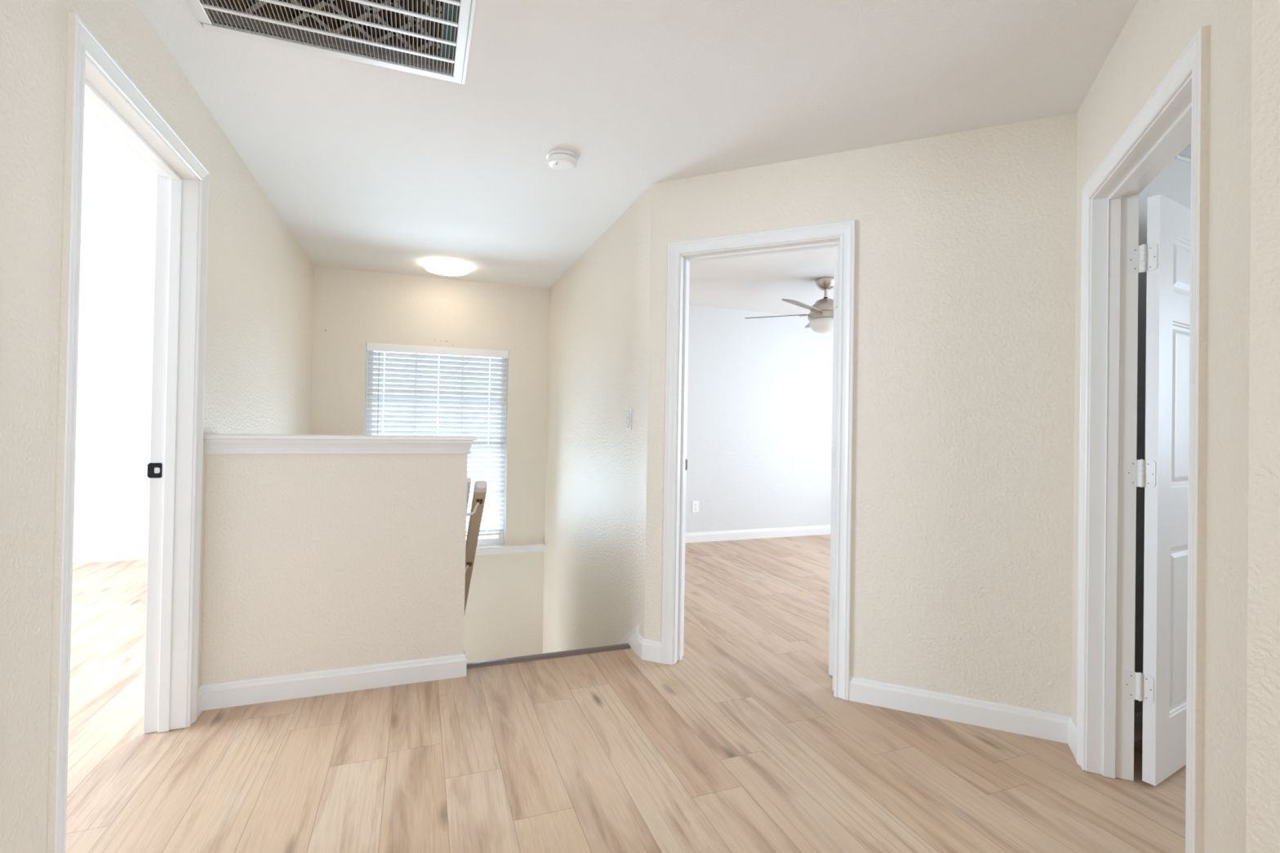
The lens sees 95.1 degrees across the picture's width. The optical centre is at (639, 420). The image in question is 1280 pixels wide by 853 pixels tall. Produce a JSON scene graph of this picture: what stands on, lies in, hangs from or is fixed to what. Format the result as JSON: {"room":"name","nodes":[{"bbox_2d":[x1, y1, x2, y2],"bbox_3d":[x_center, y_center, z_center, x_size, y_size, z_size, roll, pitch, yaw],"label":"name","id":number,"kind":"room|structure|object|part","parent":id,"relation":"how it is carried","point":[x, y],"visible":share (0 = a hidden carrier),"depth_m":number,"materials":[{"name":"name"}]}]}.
{"room":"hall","nodes":[
{"label":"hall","id":0,"kind":"room"},
{"bbox_2d":[73,263,154,550],"bbox_3d":[-4.723,-0.051,4.702,3.676,2.429,0.115,1,-1,-21],"label":"wall","id":1,"kind":"structure","parent":0,"point":[116,324],"depth_m":4.79,"materials":[{"name":"white paint"}]},
{"bbox_2d":[72,546,147,563],"bbox_3d":[-4.672,1.094,4.649,3.576,0.100,0.013,1,-1,-21],"label":"baseboard","id":2,"kind":"structure","parent":1,"relation":"attached to","point":[140,553],"depth_m":4.78,"materials":[{"name":"white paint"}]},
{"bbox_2d":[0,0,314,852],"bbox_3d":[-1.271,1.312,0.846,0.115,5.109,8.286,1,-1,-21],"label":"wall","id":3,"kind":"structure","parent":0,"point":[260,287],"depth_m":1.36,"materials":[{"name":"beige paint"}]},
{"bbox_2d":[46,11,209,852],"bbox_3d":[-1.620,0.092,1.827,0.154,2.152,0.959,1,-1,-21],"label":"door frame","id":4,"kind":"structure","parent":3,"relation":"in","point":[95,82],"depth_m":2.19,"materials":[{"name":"white paint"}]},
{"bbox_3d":[-1.818,0.188,2.193,0.044,0.056,0.002,1,-1,-21],"label":"strike plate","id":5,"kind":"part","parent":4,"relation":"part of","materials":[{"name":"black metal"}]},
{"bbox_2d":[196,684,203,718],"bbox_3d":[-0.778,1.115,-0.271,0.013,0.100,5.648,1,-1,-21],"label":"baseboard","id":6,"kind":"structure","parent":3,"relation":"attached to","point":[200,692],"depth_m":2.33,"materials":[{"name":"white paint"}]},
{"bbox_2d":[200,453,467,684],"bbox_3d":[-1.317,0.786,2.607,1.022,1.390,0.115,1,-1,-21],"label":"wall","id":7,"kind":"structure","parent":0,"point":[312,562],"depth_m":2.53,"materials":[{"name":"beige paint"}]},
{"bbox_2d":[201,649,466,710],"bbox_3d":[-1.308,1.131,2.584,1.036,0.100,0.093,1,-1,-21],"label":"baseboard","id":8,"kind":"structure","parent":7,"relation":"attached to","point":[282,687],"depth_m":2.52,"materials":[{"name":"white paint"}]},
{"bbox_2d":[203,433,476,453],"bbox_3d":[-1.288,0.108,2.619,1.060,0.080,0.191,1,-1,-21],"label":"trim","id":9,"kind":"structure","parent":7,"relation":"attached to","point":[216,443],"depth_m":2.53,"materials":[{"name":"white paint"}]},
{"bbox_2d":[310,266,549,662],"bbox_3d":[-1.784,1.341,5.053,1.893,5.109,0.151,1,-1,-21],"label":"wall","id":10,"kind":"structure","parent":0,"point":[353,308],"depth_m":5.13,"materials":[{"name":"beige paint"}]},
{"bbox_2d":[364,350,545,555],"bbox_3d":[-1.759,0.271,5.043,1.893,1.800,0.192,1,-1,-21],"label":"window","id":11,"kind":"structure","parent":10,"relation":"in","point":[486,550],"depth_m":5.21,"materials":[{"name":"white paint"}]},
{"bbox_2d":[366,342,508,536],"bbox_3d":[-1.732,0.191,5.029,1.146,1.637,0.070,1,-1,-21],"label":"window blind","id":12,"kind":"object","parent":11,"relation":"attached to","point":[379,347],"visible":0.63,"depth_m":5.04,"materials":[{"name":"white plastic"}]},
{"bbox_3d":[-1.748,1.001,5.030,1.126,0.018,0.048,1,-1,-21],"label":"rail","id":13,"kind":"part","parent":12,"relation":"part of","materials":[{"name":"white plastic"}]},
{"bbox_3d":[-1.763,1.111,5.010,1.893,0.020,0.137,1,-1,-21],"label":"sill","id":14,"kind":"part","parent":11,"relation":"part of","materials":[{"name":"white paint"}]},
{"bbox_2d":[542,184,651,653],"bbox_3d":[-0.392,1.356,4.205,0.115,5.109,2.620,1,-1,-21],"label":"wall","id":15,"kind":"structure","parent":0,"point":[599,308],"depth_m":3.77,"materials":[{"name":"beige paint"}]},
{"bbox_2d":[617,623,639,653],"bbox_3d":[-0.296,1.822,3.739,0.018,1.533,1.544,1,-1,-21],"label":"trim","id":16,"kind":"structure","parent":15,"relation":"attached to","point":[630,638],"depth_m":3.07,"materials":[{"name":"white paint"}]},
{"bbox_2d":[626,408,631,430],"bbox_3d":[-0.067,-0.007,3.230,0.020,0.120,0.086,1,-1,-21],"label":"light switch","id":17,"kind":"object","parent":15,"relation":"attached to","point":[628,411],"visible":1,"depth_m":3.22,"materials":[{"name":"white plastic"}]},
{"bbox_2d":[80,0,1137,316],"bbox_3d":[-0.093,-1.276,1.732,10.500,0.120,9.300,1,-1,-21],"label":"ceiling","id":18,"kind":"structure","parent":0,"point":[368,167],"depth_m":2.28,"materials":[{"name":"paint"}]},
{"bbox_2d":[184,0,475,84],"bbox_3d":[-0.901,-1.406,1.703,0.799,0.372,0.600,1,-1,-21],"label":"ceiling vent","id":19,"kind":"object","parent":18,"relation":"in","point":[428,25],"visible":1,"depth_m":1.84,"materials":[{"name":"white metal"}]},
{"bbox_3d":[-0.585,-1.265,1.811,0.039,0.034,0.476,1,-1,-21],"label":"filter frame","id":20,"kind":"part","parent":19,"relation":"part of","materials":[{"name":"white metal"}]},
{"bbox_2d":[424,260,469,275],"bbox_3d":[-1.511,-1.188,4.585,0.332,0.052,0.332,1,-1,-21],"label":"ceiling light","id":21,"kind":"object","parent":18,"relation":"attached to","point":[447,268],"visible":1,"depth_m":4.50,"materials":[{"name":"white glass"}]},
{"bbox_2d":[546,149,577,171],"bbox_3d":[-0.359,-1.190,2.694,0.144,0.044,0.144,1,-1,-21],"label":"smoke detector","id":22,"kind":"object","parent":18,"relation":"attached to","point":[558,160],"visible":1,"depth_m":2.65,"materials":[{"name":"white plastic"}]},
{"bbox_3d":[-0.358,-1.206,2.695,0.144,0.011,0.144,1,-1,-21],"label":"mounting plate","id":23,"kind":"part","parent":22,"relation":"part of","materials":[{"name":"white plastic"}]},
{"bbox_2d":[744,276,834,333],"bbox_3d":[1.568,-0.939,4.807,1.275,0.445,1.270,1,-1,-21],"label":"ceiling fan","id":24,"kind":"object","parent":18,"relation":"hanging from","point":[820,317],"visible":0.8,"depth_m":4.75,"materials":[{"name":"silver metal"}]},
{"bbox_3d":[1.152,-0.885,4.995,0.525,0.033,0.127,1,-1,23],"label":"blade","id":25,"kind":"part","parent":24,"relation":"part of","materials":[{"name":"grey wood"}]},
{"bbox_3d":[1.252,-0.887,4.520,0.127,0.033,0.525,1,-1,41],"label":"blade","id":26,"kind":"part","parent":24,"relation":"part of","materials":[{"name":"grey wood"}]},
{"bbox_3d":[1.527,-0.770,4.825,0.256,0.106,0.256,1,-1,-21],"label":"lamp shade","id":27,"kind":"part","parent":24,"relation":"part of","materials":[{"name":"white glass"}]},
{"bbox_2d":[65,533,1186,852],"bbox_3d":[-0.118,1.343,1.662,10.200,0.300,9.100,1,-1,-21],"label":"floor","id":28,"kind":"structure","parent":0,"point":[744,743],"depth_m":2.04,"materials":[{"name":"brown wood"}]},
{"bbox_2d":[466,643,631,669],"bbox_3d":[-0.445,1.203,2.979,0.855,0.028,0.065,1,-1,-21],"label":"trim","id":29,"kind":"structure","parent":28,"relation":"attached to","point":[625,646],"depth_m":2.95,"materials":[{"name":"wood"}]},
{"bbox_2d":[685,305,833,533],"bbox_3d":[1.263,0.062,6.288,4.401,2.429,0.115,1,-1,-21],"label":"wall","id":30,"kind":"structure","parent":0,"point":[760,390],"depth_m":6.22,"materials":[{"name":"white paint"}]},
{"bbox_2d":[692,501,698,512],"bbox_3d":[0.564,0.881,5.957,0.076,0.116,0.007,1,-1,-21],"label":"power outlet","id":31,"kind":"object","parent":30,"relation":"attached to","point":[695,504],"visible":1,"depth_m":5.95,"materials":[{"name":"white plastic"}]},
{"bbox_2d":[684,524,831,542],"bbox_3d":[1.220,1.205,6.200,4.301,0.100,0.013,1,-1,-21],"label":"baseboard","id":32,"kind":"structure","parent":30,"relation":"attached to","point":[706,536],"depth_m":6.20,"materials":[{"name":"white paint"}]},
{"bbox_2d":[644,112,1077,715],"bbox_3d":[0.909,0.024,2.640,1.859,2.429,0.115,1,-1,24],"label":"wall","id":33,"kind":"structure","parent":0,"point":[963,442],"depth_m":2.41,"materials":[{"name":"beige paint"}]},
{"bbox_2d":[661,220,855,700],"bbox_3d":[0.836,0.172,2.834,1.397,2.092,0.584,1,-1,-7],"label":"door frame","id":34,"kind":"structure","parent":33,"relation":"in","point":[842,235],"depth_m":2.78,"materials":[{"name":"white paint"}]},
{"bbox_2d":[635,634,1076,758],"bbox_3d":[0.781,1.166,2.573,1.858,0.100,0.143,1,-1,26],"label":"baseboard","id":35,"kind":"structure","parent":33,"relation":"attached to","point":[1002,717],"depth_m":2.37,"materials":[{"name":"white paint"}]},
{"bbox_2d":[1071,0,1252,852],"bbox_3d":[1.455,0.024,1.645,0.115,2.429,1.247,1,-1,24],"label":"wall","id":36,"kind":"structure","parent":0,"point":[1155,34],"depth_m":1.20,"materials":[{"name":"beige paint"}]},
{"bbox_2d":[1075,25,1209,852],"bbox_3d":[1.693,0.193,1.907,0.439,2.062,1.622,0,-1,43],"label":"door","id":37,"kind":"structure","parent":36,"relation":"in","point":[1171,686],"depth_m":2.00,"materials":[{"name":"white paint"}]},
{"bbox_2d":[1134,144,1191,712],"bbox_3d":[3.197,0.063,2.802,3.240,2.429,0.100,1,-1,-21],"label":"wall","id":38,"kind":"structure","parent":0,"point":[1174,181],"depth_m":2.28,"materials":[{"name":"white paint"}]},
{"bbox_2d":[1133,711,1142,742],"bbox_3d":[2.585,1.195,2.508,1.750,0.100,0.013,1,-1,-21],"label":"baseboard","id":39,"kind":"structure","parent":38,"relation":"attached to","point":[1138,724],"depth_m":2.25,"materials":[{"name":"white paint"}]},
{"bbox_2d":[1174,142,1191,163],"bbox_3d":[2.229,-1.097,2.384,0.150,0.090,0.006,1,-1,-21],"label":"air vent","id":40,"kind":"object","parent":38,"relation":"in","point":[1178,157],"visible":0.23,"depth_m":2.38,"materials":[{"name":"white metal"}]},
{"bbox_2d":[1245,0,1279,852],"bbox_3d":[1.821,0.011,-0.529,0.115,2.429,3.526,1,-1,-21],"label":"wall","id":41,"kind":"structure","parent":0,"point":[1263,704],"depth_m":1.08,"materials":[{"name":"beige paint"}]},
{"bbox_3d":[-1.178,2.097,3.458,0.115,3.589,1.387,1,-1,-21],"label":"wall","id":42,"kind":"structure","parent":0,"visible":0},
{"bbox_2d":[466,478,471,513],"bbox_3d":[-1.162,0.880,3.479,0.171,1.194,1.406,1,-1,-21],"label":"trim","id":43,"kind":"structure","parent":42,"relation":"attached to","point":[468,480],"depth_m":2.88,"materials":[{"name":"white paint"}]},
{"bbox_2d":[464,480,487,613],"bbox_3d":[-1.042,0.865,3.466,0.101,1.142,1.414,1,-1,-21],"label":"handrail","id":44,"kind":"object","parent":42,"relation":"attached to","point":[480,488],"visible":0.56,"depth_m":3.10,"materials":[{"name":"brown wood"}]},
{"bbox_3d":[-0.774,0.322,2.844,0.060,0.058,0.059,1,-1,-21],"label":"rail","id":45,"kind":"part","parent":44,"relation":"part of","materials":[{"name":"white paint"}]}
]}

